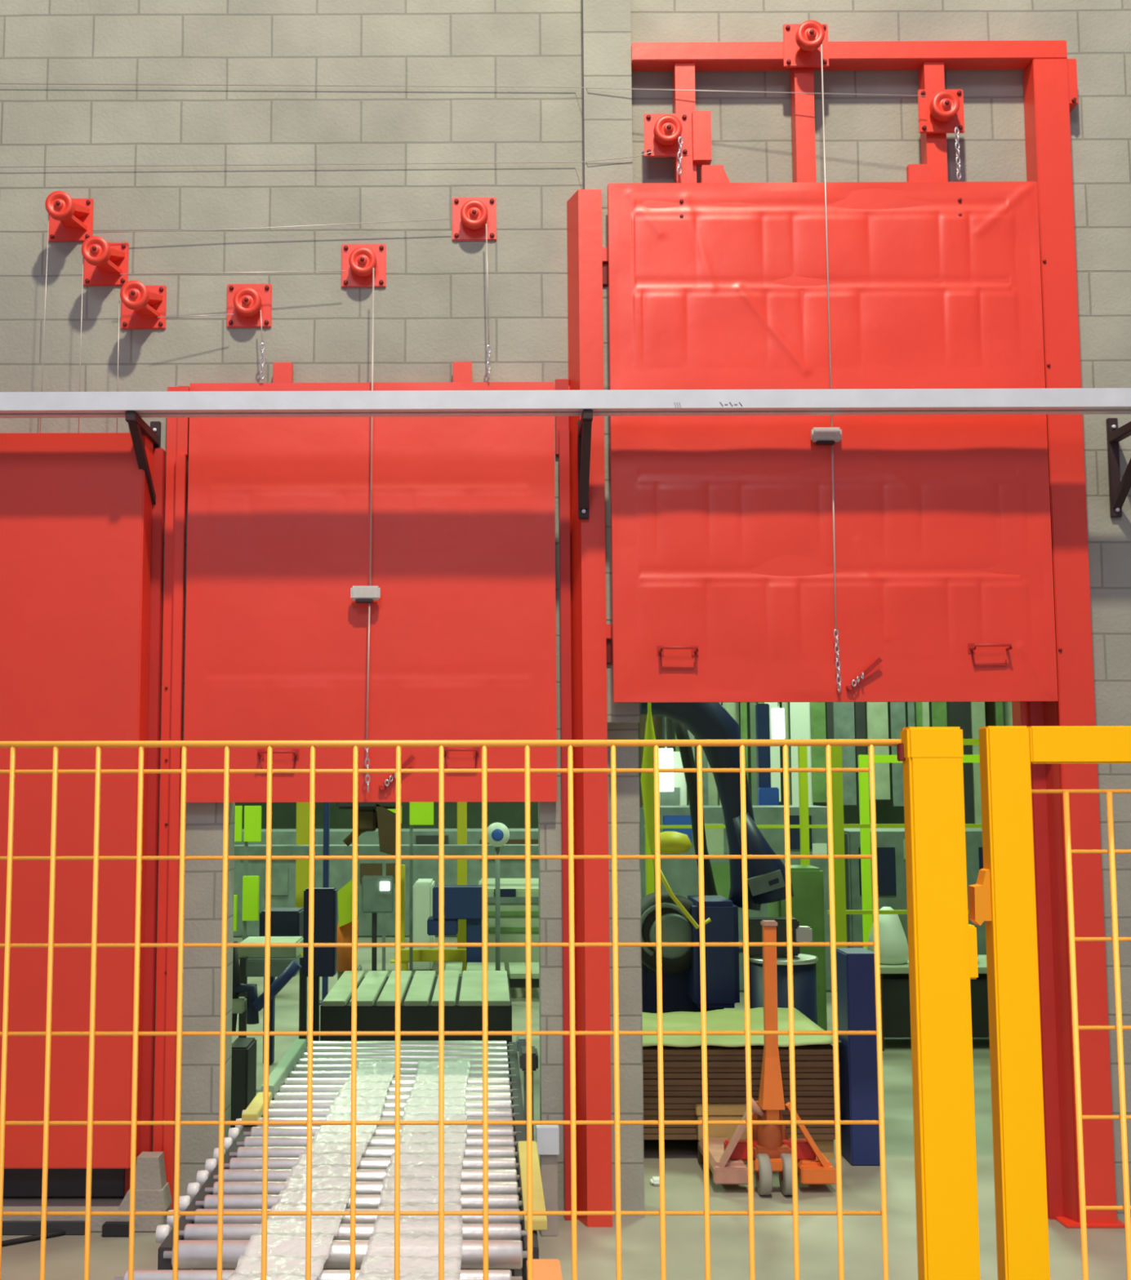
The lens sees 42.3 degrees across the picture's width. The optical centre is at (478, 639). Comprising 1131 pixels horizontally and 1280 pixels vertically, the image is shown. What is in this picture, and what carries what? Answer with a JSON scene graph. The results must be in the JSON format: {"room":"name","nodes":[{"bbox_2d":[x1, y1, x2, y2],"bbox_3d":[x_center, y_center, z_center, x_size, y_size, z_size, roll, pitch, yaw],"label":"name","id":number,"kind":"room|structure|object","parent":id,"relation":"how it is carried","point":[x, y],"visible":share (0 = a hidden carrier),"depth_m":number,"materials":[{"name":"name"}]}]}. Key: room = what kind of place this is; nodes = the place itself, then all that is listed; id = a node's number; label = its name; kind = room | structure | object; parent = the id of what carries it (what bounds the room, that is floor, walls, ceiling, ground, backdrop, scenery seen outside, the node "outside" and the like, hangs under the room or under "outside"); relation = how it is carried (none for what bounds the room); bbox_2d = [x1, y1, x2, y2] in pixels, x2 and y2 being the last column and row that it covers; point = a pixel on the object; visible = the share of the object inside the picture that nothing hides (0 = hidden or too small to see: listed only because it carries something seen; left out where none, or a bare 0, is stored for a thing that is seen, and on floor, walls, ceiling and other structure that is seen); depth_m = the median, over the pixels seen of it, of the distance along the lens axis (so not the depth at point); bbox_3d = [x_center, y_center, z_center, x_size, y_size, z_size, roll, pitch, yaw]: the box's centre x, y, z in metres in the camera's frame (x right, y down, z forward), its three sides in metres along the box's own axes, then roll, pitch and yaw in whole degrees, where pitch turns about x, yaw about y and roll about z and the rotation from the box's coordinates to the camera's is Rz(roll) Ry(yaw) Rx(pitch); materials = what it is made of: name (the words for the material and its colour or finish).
{"room":"factory floor","nodes":[
{"label":"factory floor","id":0,"kind":"room"},
{"bbox_2d":[235,702,875,828],"bbox_3d":[0.181,0.469,34.161,18.000,9.200,0.100,0,-5,0],"label":"wall","id":1,"kind":"structure","parent":0,"point":[511,814],"depth_m":33.77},
{"bbox_2d":[0,0,1130,1217],"bbox_3d":[0.029,-2.182,6.563,18.000,9.200,0.200,0,-5,0],"label":"wall","id":2,"kind":"structure","parent":0,"point":[430,314],"depth_m":6.45,"materials":[{"name":"concrete"}]},
{"bbox_2d":[44,191,93,241],"bbox_3d":[-1.802,-1.864,6.338,0.196,0.196,0.206,0,-5,0],"label":"pulley","id":3,"kind":"object","parent":2,"relation":"attached to","point":[70,220],"visible":0.98,"depth_m":6.41,"materials":[{"name":"red paint"}]},
{"bbox_2d":[0,432,153,1168],"bbox_3d":[-2.599,0.634,6.066,2.400,3.006,0.160,0,-5,0],"label":"door","id":4,"kind":"structure","parent":2,"relation":"in","point":[76,508],"depth_m":6.00,"materials":[{"name":"red paint"}]},
{"bbox_2d":[2,1196,171,1232],"bbox_3d":[-2.864,2.342,5.941,3.198,0.085,0.204,0,-5,0],"label":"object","id":5,"kind":"structure","parent":2,"relation":"attached to","point":[143,1224],"depth_m":5.87,"materials":[{"name":"concrete"}]},
{"bbox_2d":[117,1151,172,1210],"bbox_3d":[-1.355,2.195,5.915,0.196,0.204,0.120,0,-5,0],"label":"concrete block","id":6,"kind":"object","parent":5,"relation":"on","point":[153,1192],"visible":0.93,"depth_m":5.87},
{"bbox_2d":[81,235,128,285],"bbox_3d":[-1.642,-1.664,6.318,0.196,0.196,0.206,0,-5,0],"label":"pulley","id":7,"kind":"object","parent":2,"relation":"attached to","point":[104,261],"visible":1,"depth_m":6.40,"materials":[{"name":"red paint"}]},
{"bbox_2d":[124,410,160,504],"bbox_3d":[-1.407,-0.755,6.101,0.044,0.434,0.459,0,-5,0],"label":"wall bracket","id":8,"kind":"object","parent":2,"relation":"attached to","point":[138,428],"visible":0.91,"depth_m":6.07,"materials":[{"name":"brown metal"}]},
{"bbox_2d":[0,387,1130,417],"bbox_3d":[0.179,-0.964,5.934,7.500,0.076,0.127,0,-5,0],"label":"rail","id":9,"kind":"object","parent":8,"relation":"on","point":[1092,401],"visible":1,"depth_m":5.88,"materials":[{"name":"metal"}]},
{"bbox_2d":[120,280,166,328],"bbox_3d":[-1.472,-1.469,6.299,0.196,0.196,0.206,0,-5,0],"label":"pulley","id":10,"kind":"object","parent":2,"relation":"attached to","point":[142,304],"visible":1,"depth_m":6.38,"materials":[{"name":"red paint"}]},
{"bbox_2d":[226,284,271,328],"bbox_3d":[-1.007,-1.471,6.351,0.196,0.196,0.096,0,-5,0],"label":"pulley","id":11,"kind":"object","parent":2,"relation":"attached to","point":[246,302],"visible":1,"depth_m":6.38,"materials":[{"name":"red paint"}]},
{"bbox_2d":[0,151,651,167],"bbox_3d":[-0.896,-2.088,6.432,3.294,0.043,0.153,0,-5,3],"label":"steel cable","id":12,"kind":"object","parent":2,"relation":"attached to","point":[649,152],"visible":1,"depth_m":6.44,"materials":[{"name":"silver metal"}]},
{"bbox_2d":[341,244,386,287],"bbox_3d":[-0.506,-1.650,6.366,0.196,0.196,0.096,0,-5,0],"label":"pulley","id":13,"kind":"object","parent":2,"relation":"attached to","point":[358,261],"visible":0.99,"depth_m":6.40,"materials":[{"name":"red paint"}]},
{"bbox_2d":[369,267,373,586],"bbox_3d":[-0.457,-0.918,6.227,0.013,1.386,0.006,0,-5,0],"label":"steel cable","id":14,"kind":"object","parent":13,"relation":"hanging from","point":[373,268],"visible":1,"depth_m":6.22,"materials":[{"name":"silver metal"}]},
{"bbox_2d":[350,586,380,603],"bbox_3d":[-0.479,-0.193,6.157,0.125,0.071,0.032,0,-5,0],"label":"counterweight","id":15,"kind":"object","parent":14,"relation":"hanging from","point":[361,594],"visible":1,"depth_m":6.14,"materials":[{"name":"grey metal"}]},
{"bbox_2d":[365,602,369,740],"bbox_3d":[-0.466,0.138,6.125,0.015,0.593,0.006,0,-5,0],"label":"steel cable","id":16,"kind":"object","parent":15,"relation":"hanging from","point":[369,602],"visible":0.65,"depth_m":6.12,"materials":[{"name":"silver metal"}]},
{"bbox_2d":[183,361,556,802],"bbox_3d":[-0.461,-0.262,6.209,1.573,1.894,0.101,0,-5,0],"label":"door","id":17,"kind":"structure","parent":2,"relation":"in","point":[462,645],"depth_m":6.21,"materials":[{"name":"red metal"}]},
{"bbox_2d":[378,754,415,791],"bbox_3d":[-0.347,0.556,6.109,0.158,0.152,0.039,-2,-6,14],"label":"door handle","id":18,"kind":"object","parent":17,"relation":"attached to","point":[382,787],"depth_m":6.11,"materials":[{"name":"metal"}]},
{"bbox_2d":[0,83,925,96],"bbox_3d":[-0.317,-2.401,6.434,4.483,0.180,0.134,0,-5,3],"label":"steel cable","id":19,"kind":"object","parent":2,"relation":"attached to","point":[0,83],"visible":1,"depth_m":6.47,"materials":[{"name":"silver metal"}]},
{"bbox_2d":[452,197,496,240],"bbox_3d":[-0.021,-1.861,6.383,0.196,0.196,0.096,0,-5,0],"label":"pulley","id":20,"kind":"object","parent":2,"relation":"attached to","point":[470,215],"visible":1,"depth_m":6.41,"materials":[{"name":"red paint"}]},
{"bbox_2d":[93,218,452,233],"bbox_3d":[-0.903,-1.814,6.387,1.577,0.059,0.014,0,-5,0],"label":"steel cable","id":21,"kind":"object","parent":20,"relation":"attached to","point":[441,219],"visible":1,"depth_m":6.38,"materials":[{"name":"silver metal"}]},
{"bbox_2d":[3,40,1124,1228],"bbox_3d":[-0.587,-0.102,6.289,6.426,5.008,0.354,0,-5,0],"label":"door frame","id":22,"kind":"structure","parent":2,"relation":"attached to","point":[1049,78],"depth_m":6.14,"materials":[{"name":"red paint"}]},
{"bbox_2d":[577,409,592,519],"bbox_3d":[0.441,-0.737,6.022,0.044,0.424,0.325,0,-5,0],"label":"wall bracket","id":23,"kind":"object","parent":2,"relation":"attached to","point":[584,424],"visible":1,"depth_m":6.05,"materials":[{"name":"brown metal"}]},
{"bbox_2d":[581,0,639,723],"bbox_3d":[0.563,-3.213,6.509,0.208,7.160,0.101,0,-5,0],"label":"pillar","id":24,"kind":"structure","parent":2,"relation":"attached to","point":[606,113],"depth_m":6.37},
{"bbox_2d":[643,113,688,157],"bbox_3d":[0.817,-2.204,6.307,0.196,0.196,0.096,0,-5,0],"label":"pulley","id":25,"kind":"object","parent":2,"relation":"attached to","point":[661,131],"visible":1,"depth_m":6.34,"materials":[{"name":"red paint"}]},
{"bbox_2d":[782,20,828,67],"bbox_3d":[1.424,-2.597,6.292,0.196,0.196,0.131,0,-5,0],"label":"pulley","id":26,"kind":"object","parent":2,"relation":"attached to","point":[802,42],"visible":0.99,"depth_m":6.34,"materials":[{"name":"red paint"}]},
{"bbox_2d":[820,44,832,426],"bbox_3d":[1.469,-1.720,6.161,0.010,1.668,0.006,0,-5,0],"label":"steel cable","id":27,"kind":"object","parent":26,"relation":"hanging from","point":[821,62],"visible":1,"depth_m":6.16,"materials":[{"name":"silver metal"}]},
{"bbox_2d":[810,426,841,444],"bbox_3d":[1.448,-0.851,6.077,0.125,0.071,0.032,0,-5,0],"label":"counterweight","id":28,"kind":"object","parent":27,"relation":"hanging from","point":[820,435],"visible":1,"depth_m":6.06,"materials":[{"name":"grey metal"}]},
{"bbox_2d":[831,444,836,631],"bbox_3d":[1.471,-0.423,6.036,0.012,0.781,0.006,0,-5,0],"label":"steel cable","id":29,"kind":"object","parent":28,"relation":"hanging from","point":[832,459],"visible":1,"depth_m":6.03,"materials":[{"name":"silver metal"}]},
{"bbox_2d":[833,628,840,693],"bbox_3d":[1.473,0.085,5.987,0.025,0.267,0.021,-3,-6,26],"label":"chain","id":30,"kind":"object","parent":29,"relation":"hanging from","point":[834,630],"visible":1,"depth_m":5.99,"materials":[{"name":"white"}]},
{"bbox_2d":[607,164,1057,702],"bbox_3d":[1.466,-0.891,6.104,1.826,2.299,0.101,0,-5,0],"label":"door","id":31,"kind":"structure","parent":2,"relation":"in","point":[722,526],"depth_m":6.10,"materials":[{"name":"red metal"}]},
{"bbox_2d":[845,657,881,690],"bbox_3d":[1.581,0.139,5.984,0.150,0.138,0.041,-2,-6,15],"label":"handle","id":32,"kind":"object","parent":31,"relation":"attached to","point":[850,686],"depth_m":5.98,"materials":[{"name":"metal"}]},
{"bbox_2d":[917,88,964,133],"bbox_3d":[2.004,-2.298,6.280,0.196,0.196,0.096,0,-5,0],"label":"pulley","id":33,"kind":"object","parent":2,"relation":"attached to","point":[940,111],"visible":1,"depth_m":6.31,"materials":[{"name":"red paint"}]},
{"bbox_2d":[1105,417,1130,517],"bbox_3d":[2.743,-0.766,6.080,0.044,0.434,0.459,0,-5,0],"label":"wall bracket","id":34,"kind":"object","parent":2,"relation":"attached to","point":[1118,490],"visible":1,"depth_m":6.28,"materials":[{"name":"brown metal"}]},
{"bbox_2d":[0,858,1130,1279],"bbox_3d":[0.086,3.226,14.759,18.000,0.001,38.000,0,-5,0],"label":"floor","id":35,"kind":"structure","parent":0,"point":[683,1173],"depth_m":5.84,"materials":[{"name":"concrete"}]},
{"bbox_2d":[1,1230,66,1246],"bbox_3d":[-1.805,2.308,5.640,0.121,0.088,0.612,-4,-7,36],"label":"cable","id":36,"kind":"object","parent":35,"relation":"on","point":[37,1237],"visible":0.81,"depth_m":5.71,"materials":[{"name":"black rubber"}]},
{"bbox_2d":[2,1221,84,1235],"bbox_3d":[-2.365,2.348,5.817,1.598,0.048,0.033,0,-5,0],"label":"channel","id":37,"kind":"object","parent":35,"relation":"on","point":[9,1228],"visible":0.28,"depth_m":5.80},
{"bbox_2d":[102,1221,128,1237],"bbox_3d":[-1.438,2.344,5.795,0.111,0.048,0.050,0,-5,0],"label":"steel offcut","id":38,"kind":"object","parent":35,"relation":"on","point":[109,1228],"visible":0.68,"depth_m":5.77,"materials":[{"name":"black metal"}]},
{"bbox_2d":[234,805,242,841],"bbox_3d":[-2.171,2.260,12.890,0.137,1.576,0.070,0,-5,0],"label":"panel","id":39,"kind":"object","parent":35,"relation":"on","point":[238,809],"visible":0.36,"depth_m":12.92,"materials":[{"name":"green"}]},
{"bbox_2d":[242,875,259,940],"bbox_3d":[-1.861,2.439,11.867,0.133,1.022,0.070,0,-5,0],"label":"panel","id":40,"kind":"object","parent":35,"relation":"on","point":[250,883],"visible":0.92,"depth_m":11.87,"materials":[{"name":"green"}]},
{"bbox_2d":[244,805,261,932],"bbox_3d":[-2.007,2.260,12.889,0.151,1.575,0.070,0,-5,0],"label":"panel","id":41,"kind":"object","parent":35,"relation":"on","point":[252,814],"visible":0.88,"depth_m":12.92,"materials":[{"name":"green"}]},
{"bbox_2d":[230,936,306,1128],"bbox_3d":[-1.201,2.143,8.222,0.424,0.912,1.563,0,-6,-4],"label":"machine","id":42,"kind":"object","parent":35,"relation":"on","point":[286,962],"visible":0.67,"depth_m":8.03,"materials":[{"name":"blue paint"}]},
{"bbox_2d":[237,936,302,958],"bbox_3d":[-1.256,1.862,8.819,0.350,0.093,0.400,0,-5,0],"label":"shelf","id":43,"kind":"object","parent":42,"relation":"attached to","point":[243,952],"depth_m":8.62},
{"bbox_2d":[259,907,303,1065],"bbox_3d":[-1.270,2.226,9.387,0.255,0.969,0.300,0,-5,0],"label":"box","id":44,"kind":"object","parent":35,"relation":"on","point":[285,922],"visible":0.39,"depth_m":9.28,"materials":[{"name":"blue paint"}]},
{"bbox_2d":[295,802,309,956],"bbox_3d":[-1.789,2.265,14.801,0.180,1.930,0.180,0,-5,0],"label":"post","id":45,"kind":"object","parent":35,"relation":"on","point":[302,866],"visible":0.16,"depth_m":14.78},
{"bbox_2d":[302,887,337,1040],"bbox_3d":[-0.918,2.028,8.410,0.184,1.176,0.120,0,-5,0],"label":"screen","id":46,"kind":"object","parent":35,"relation":"on","point":[325,931],"visible":0.64,"depth_m":8.38,"materials":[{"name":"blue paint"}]},
{"bbox_2d":[319,802,329,1004],"bbox_3d":[-1.250,1.999,11.911,0.180,1.904,0.180,0,-5,0],"label":"pipe","id":47,"kind":"object","parent":35,"relation":"on","point":[326,805],"visible":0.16,"depth_m":11.90,"materials":[{"name":"metal"}]},
{"bbox_2d":[113,1258,562,1279],"bbox_3d":[-0.399,1.925,3.450,1.255,0.430,1.447,0,-5,0],"label":"conveyor","id":48,"kind":"object","parent":35,"relation":"on","point":[543,1268],"visible":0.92,"depth_m":4.08,"materials":[{"name":"metal"}]},
{"bbox_2d":[336,880,361,980],"bbox_3d":[-0.949,2.256,10.513,0.182,1.124,0.350,0,-5,0],"label":"robot","id":49,"kind":"object","parent":35,"relation":"on","point":[344,894],"visible":0.49,"depth_m":10.37,"materials":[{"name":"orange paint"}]},
{"bbox_2d":[155,1039,546,1279],"bbox_3d":[-0.381,2.136,5.935,1.195,0.485,3.420,0,-5,0],"label":"conveyor","id":50,"kind":"object","parent":35,"relation":"on","point":[331,1060],"visible":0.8,"depth_m":5.21,"materials":[{"name":"metal"}]},
{"bbox_2d":[227,1059,401,1279],"bbox_3d":[-0.527,1.864,5.249,0.252,0.038,3.605,0,-5,1],"label":"plastic film","id":51,"kind":"object","parent":50,"relation":"on","point":[331,1145],"visible":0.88,"depth_m":4.77,"materials":[{"name":"white"}]},
{"bbox_2d":[355,1059,470,1279],"bbox_3d":[-0.186,1.863,5.247,0.287,0.037,3.600,0,-5,0],"label":"plastic film","id":52,"kind":"object","parent":50,"relation":"on","point":[419,1144],"visible":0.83,"depth_m":4.85,"materials":[{"name":"white"}]},
{"bbox_2d":[361,875,393,970],"bbox_3d":[-0.718,2.237,10.305,0.227,1.121,0.065,0,-5,0],"label":"monitor","id":53,"kind":"object","parent":35,"relation":"on","point":[377,891],"visible":0.71,"depth_m":10.33,"materials":[{"name":"white"}]},
{"bbox_2d":[233,828,538,937],"bbox_3d":[-0.958,2.866,17.301,4.168,1.208,1.020,0,-5,0],"label":"machine","id":54,"kind":"object","parent":35,"relation":"on","point":[282,871],"visible":0.36,"depth_m":16.83,"materials":[{"name":"metal"}]},
{"bbox_2d":[234,844,537,855],"bbox_3d":[-0.790,2.562,13.974,4.037,1.177,0.300,0,-5,0],"label":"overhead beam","id":55,"kind":"structure","parent":35,"relation":"on","point":[420,849],"depth_m":13.88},
{"bbox_2d":[382,805,401,970],"bbox_3d":[-0.770,2.230,12.885,0.171,1.629,0.070,0,-5,0],"label":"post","id":56,"kind":"object","parent":35,"relation":"on","point":[384,861],"visible":0.21,"depth_m":12.87,"materials":[{"name":"green"}]},
{"bbox_2d":[390,864,408,963],"bbox_3d":[-0.788,2.728,14.550,0.180,0.955,0.180,0,-5,0],"label":"post","id":57,"kind":"object","parent":35,"relation":"on","point":[402,866],"visible":0.32,"depth_m":14.52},
{"bbox_2d":[320,970,511,1062],"bbox_3d":[-0.374,2.471,9.409,1.151,0.481,1.400,0,-5,0],"label":"table","id":58,"kind":"object","parent":35,"relation":"on","point":[375,991],"visible":0.8,"depth_m":8.75,"materials":[{"name":"metal"}]},
{"bbox_2d":[408,801,433,976],"bbox_3d":[-0.523,2.270,13.282,0.220,1.623,0.070,0,-5,0],"label":"post","id":59,"kind":"object","parent":35,"relation":"on","point":[421,813],"visible":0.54,"depth_m":13.31,"materials":[{"name":"green"}]},
{"bbox_2d":[413,878,435,971],"bbox_3d":[-0.535,2.765,14.204,0.182,0.815,0.800,0,-5,0],"label":"base cabinet","id":60,"kind":"object","parent":35,"relation":"on","point":[422,887],"visible":0.71,"depth_m":13.82,"materials":[{"name":"white metal"}]},
{"bbox_2d":[400,948,466,973],"bbox_3d":[-0.402,2.974,13.419,0.647,0.247,0.080,0,-5,0],"label":"guard rail","id":61,"kind":"object","parent":35,"relation":"on","point":[419,954],"visible":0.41,"depth_m":13.39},
{"bbox_2d":[426,884,481,967],"bbox_3d":[-0.209,2.626,12.985,0.494,0.857,0.350,0,-5,0],"label":"base cabinet","id":62,"kind":"object","parent":35,"relation":"on","point":[460,901],"visible":0.7,"depth_m":12.84,"materials":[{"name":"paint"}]},
{"bbox_2d":[457,801,466,948],"bbox_3d":[-0.171,2.262,14.793,0.180,1.927,0.180,0,-5,0],"label":"post","id":63,"kind":"object","parent":35,"relation":"on","point":[461,806],"visible":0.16,"depth_m":14.76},
{"bbox_2d":[444,962,538,987],"bbox_3d":[0.148,2.889,12.355,0.908,0.212,0.750,0,-5,0],"label":"table","id":64,"kind":"object","parent":35,"relation":"on","point":[517,979],"visible":0.3,"depth_m":12.27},
{"bbox_2d":[487,822,509,970],"bbox_3d":[0.153,2.216,11.850,0.200,1.455,0.224,0,-5,0],"label":"round fan","id":65,"kind":"object","parent":35,"relation":"on","point":[498,834],"visible":0.91,"depth_m":11.86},
{"bbox_2d":[478,878,538,977],"bbox_3d":[0.449,2.764,14.138,0.900,0.799,1.520,0,-5,0],"label":"machine","id":66,"kind":"object","parent":35,"relation":"on","point":[512,891],"visible":0.48,"depth_m":13.41,"materials":[{"name":"green metal"}]},
{"bbox_2d":[515,1035,537,1141],"bbox_3d":[0.229,2.194,6.971,0.085,0.565,0.800,0,-5,0],"label":"post","id":67,"kind":"object","parent":35,"relation":"on","point":[520,1039],"visible":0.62,"depth_m":6.64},
{"bbox_2d":[535,1124,559,1235],"bbox_3d":[0.274,2.153,5.819,0.089,0.426,0.100,0,-5,0],"label":"support post","id":68,"kind":"object","parent":35,"relation":"on","point":[546,1135],"visible":0.77,"depth_m":5.79,"materials":[{"name":"metal"}]},
{"bbox_2d":[659,751,686,805],"bbox_3d":[2.115,2.306,16.233,0.315,2.105,0.820,0,-5,0],"label":"tall cabinet","id":69,"kind":"object","parent":35,"relation":"on","point":[678,797],"visible":0.22,"depth_m":15.90,"materials":[{"name":"white metal"}]},
{"bbox_2d":[639,702,793,1013],"bbox_3d":[1.381,1.442,8.870,0.993,2.419,1.050,0,-5,0],"label":"robot","id":70,"kind":"object","parent":35,"relation":"on","point":[766,877],"depth_m":8.63,"materials":[{"name":"blue paint"}]},
{"bbox_2d":[694,1103,746,1164],"bbox_3d":[1.149,2.333,6.880,0.248,0.267,0.055,0,-5,0],"label":"wooden pallet","id":71,"kind":"object","parent":35,"relation":"on","point":[715,1111],"visible":0.44,"depth_m":6.86,"materials":[{"name":"brown wood"}]},
{"bbox_2d":[640,805,831,991],"bbox_3d":[2.295,2.261,12.921,1.611,1.560,1.020,0,-5,0],"label":"machine","id":72,"kind":"object","parent":35,"relation":"on","point":[682,876],"visible":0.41,"depth_m":12.47,"materials":[{"name":"blue paint"}]},
{"bbox_2d":[644,746,826,895],"bbox_3d":[1.845,1.747,10.295,1.339,2.084,0.050,0,-5,0],"label":"fence","id":73,"kind":"object","parent":35,"relation":"on","point":[803,825],"visible":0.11,"depth_m":10.32,"materials":[{"name":"metal"}]},
{"bbox_2d":[642,1044,839,1159],"bbox_3d":[1.163,2.260,7.427,1.119,0.516,1.010,0,-5,0],"label":"stack","id":74,"kind":"object","parent":35,"relation":"on","point":[813,1064],"visible":0.3,"depth_m":6.95,"materials":[{"name":"brown wood"}]},
{"bbox_2d":[641,1007,840,1047],"bbox_3d":[1.143,1.978,7.449,1.161,0.042,1.060,0,-5,0],"label":"sheet","id":75,"kind":"object","parent":74,"relation":"on","point":[722,1020],"visible":0.52,"depth_m":7.42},
{"bbox_2d":[697,920,835,1195],"bbox_3d":[1.292,1.849,6.598,0.530,1.175,0.576,0,-5,0],"label":"jack","id":76,"kind":"object","parent":35,"relation":"on","point":[771,1146],"visible":0.88,"depth_m":6.40,"materials":[{"name":"orange paint"}]},
{"bbox_2d":[755,703,778,805],"bbox_3d":[2.751,1.867,13.870,0.190,2.525,0.240,0,-5,0],"label":"column","id":77,"kind":"structure","parent":35,"relation":"on","point":[766,795],"depth_m":13.94,"materials":[{"name":"metal"}]},
{"bbox_2d":[748,953,817,1024],"bbox_3d":[1.716,2.193,8.219,0.400,0.799,0.400,0,-5,0],"label":"drum","id":78,"kind":"object","parent":35,"relation":"on","point":[804,966],"visible":0.31,"depth_m":8.09,"materials":[{"name":"blue paint"}]},
{"bbox_2d":[747,916,812,955],"bbox_3d":[1.696,1.685,8.278,0.359,0.204,0.180,0,-5,0],"label":"control unit","id":79,"kind":"object","parent":78,"relation":"on","point":[799,933],"visible":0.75,"depth_m":8.22,"materials":[{"name":"silver metal"}]},
{"bbox_2d":[767,865,826,1031],"bbox_3d":[2.163,2.152,9.928,0.311,1.205,0.400,0,-5,0],"label":"cabinet","id":80,"kind":"object","parent":35,"relation":"on","point":[806,881],"visible":0.29,"depth_m":9.76,"materials":[{"name":"green metal"}]},
{"bbox_2d":[835,947,879,1165],"bbox_3d":[1.816,1.984,6.977,0.151,0.977,0.250,0,-5,0],"label":"post","id":81,"kind":"object","parent":35,"relation":"on","point":[855,966],"visible":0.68,"depth_m":6.87,"materials":[{"name":"metal"}]},
{"bbox_2d":[826,738,981,947],"bbox_3d":[3.082,1.677,9.491,1.624,2.063,0.050,0,-5,0],"label":"fence","id":82,"kind":"object","parent":35,"relation":"on","point":[838,826],"visible":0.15,"depth_m":9.51,"materials":[{"name":"metal"}]},
{"bbox_2d":[844,827,986,955],"bbox_3d":[4.217,2.414,13.398,1.904,1.338,1.220,0,-5,0],"label":"machine","id":83,"kind":"object","parent":35,"relation":"on","point":[890,842],"visible":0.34,"depth_m":12.84,"materials":[{"name":"green paint"}]},
{"bbox_2d":[857,754,979,949],"bbox_3d":[3.693,1.893,11.376,1.429,1.991,0.050,0,-5,0],"label":"fence","id":84,"kind":"object","parent":35,"relation":"on","point":[863,760],"visible":0.3,"depth_m":11.40,"materials":[{"name":"green"}]},
{"bbox_2d":[880,955,988,1050],"bbox_3d":[3.262,2.490,10.040,1.333,0.549,0.700,0,-5,0],"label":"work table","id":85,"kind":"object","parent":35,"relation":"on","point":[894,978],"visible":0.06,"depth_m":9.79,"materials":[{"name":"metal"}]},
{"bbox_2d":[866,906,907,964],"bbox_3d":[2.800,2.019,9.988,0.285,0.372,0.285,0,-5,0],"label":"bag","id":86,"kind":"object","parent":85,"relation":"on","point":[893,946],"visible":0.72,"depth_m":9.88,"materials":[{"name":"white plastic"}]},
{"bbox_2d":[896,726,980,1279],"bbox_3d":[0.525,1.028,1.611,0.161,1.860,0.165,0,-5,0],"label":"fence post","id":87,"kind":"object","parent":35,"relation":"on","point":[942,947],"visible":1,"depth_m":1.64,"materials":[{"name":"metal"}]},
{"bbox_2d":[0,738,901,1279],"bbox_3d":[-0.175,0.987,1.618,1.340,1.746,0.012,0,-5,0],"label":"mesh fence","id":88,"kind":"object","parent":87,"relation":"attached to","point":[570,744],"visible":1,"depth_m":1.67,"materials":[{"name":"yellow metal"}]},
{"bbox_2d":[968,725,1130,1279],"bbox_3d":[1.100,0.985,1.601,1.068,1.780,0.033,0,-5,0],"label":"gate","id":89,"kind":"object","parent":87,"relation":"attached to","point":[1002,896],"visible":1,"depth_m":1.65,"materials":[{"name":"metal"}]},
{"bbox_2d":[875,702,1004,823],"bbox_3d":[9.155,-0.878,20.339,0.100,9.200,27.576,0,-5,0],"label":"wall","id":90,"kind":"structure","parent":0,"point":[886,813],"depth_m":32.44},
{"bbox_2d":[874,762,903,806],"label":"window","id":91,"kind":"structure","parent":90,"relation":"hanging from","point":[882,778],"depth_m":22.10,"materials":[{"name":"glass"}]},
{"bbox_3d":[0.095,-5.334,20.817,18.000,0.200,27.576,0,-5,0],"label":"ceiling","id":92,"kind":"structure","parent":0,"visible":0},
{"bbox_2d":[336,802,402,855],"bbox_3d":[-0.840,-2.209,11.469,0.482,7.766,0.400,0,-5,0],"label":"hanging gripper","id":93,"kind":"object","parent":92,"relation":"hanging from","point":[371,816],"visible":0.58,"depth_m":10.94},
{"bbox_2d":[658,716,673,791],"bbox_3d":[1.997,-2.012,15.980,0.163,7.307,0.050,0,-5,0],"label":"light panel","id":94,"kind":"object","parent":92,"relation":"hanging from","point":[665,755],"visible":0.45,"depth_m":15.63,"materials":[{"name":"white"}]},
{"bbox_2d":[658,748,673,791],"bbox_3d":[2.004,1.396,15.652,0.163,0.461,0.050,0,-5,0],"label":"diffuser","id":95,"kind":"object","parent":94,"relation":"attached to","point":[665,755],"depth_m":15.63,"materials":[{"name":"white"}]},
{"bbox_2d":[640,702,711,928],"bbox_3d":[1.089,-2.381,8.461,0.382,8.007,0.090,0,-5,0],"label":"hose sleeve","id":96,"kind":"object","parent":92,"relation":"hanging from","point":[646,778],"visible":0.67,"depth_m":8.11,"materials":[{"name":"yellow paint"}]},
{"bbox_2d":[771,702,784,738],"bbox_3d":[3.215,-2.294,16.000,0.129,6.746,0.050,0,-5,0],"label":"light panel","id":97,"kind":"object","parent":92,"relation":"hanging from","point":[777,714],"visible":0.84,"depth_m":15.67,"materials":[{"name":"white"}]},
{"bbox_2d":[719,702,1012,739],"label":"window","id":98,"kind":"structure","parent":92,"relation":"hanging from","point":[807,720],"depth_m":22.07,"materials":[{"name":"glass"}]},
{"bbox_2d":[962,762,981,823],"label":"curtain","id":99,"kind":"object","parent":92,"relation":"hanging from","point":[971,783],"depth_m":21.90,"materials":[{"name":"green plastic"}]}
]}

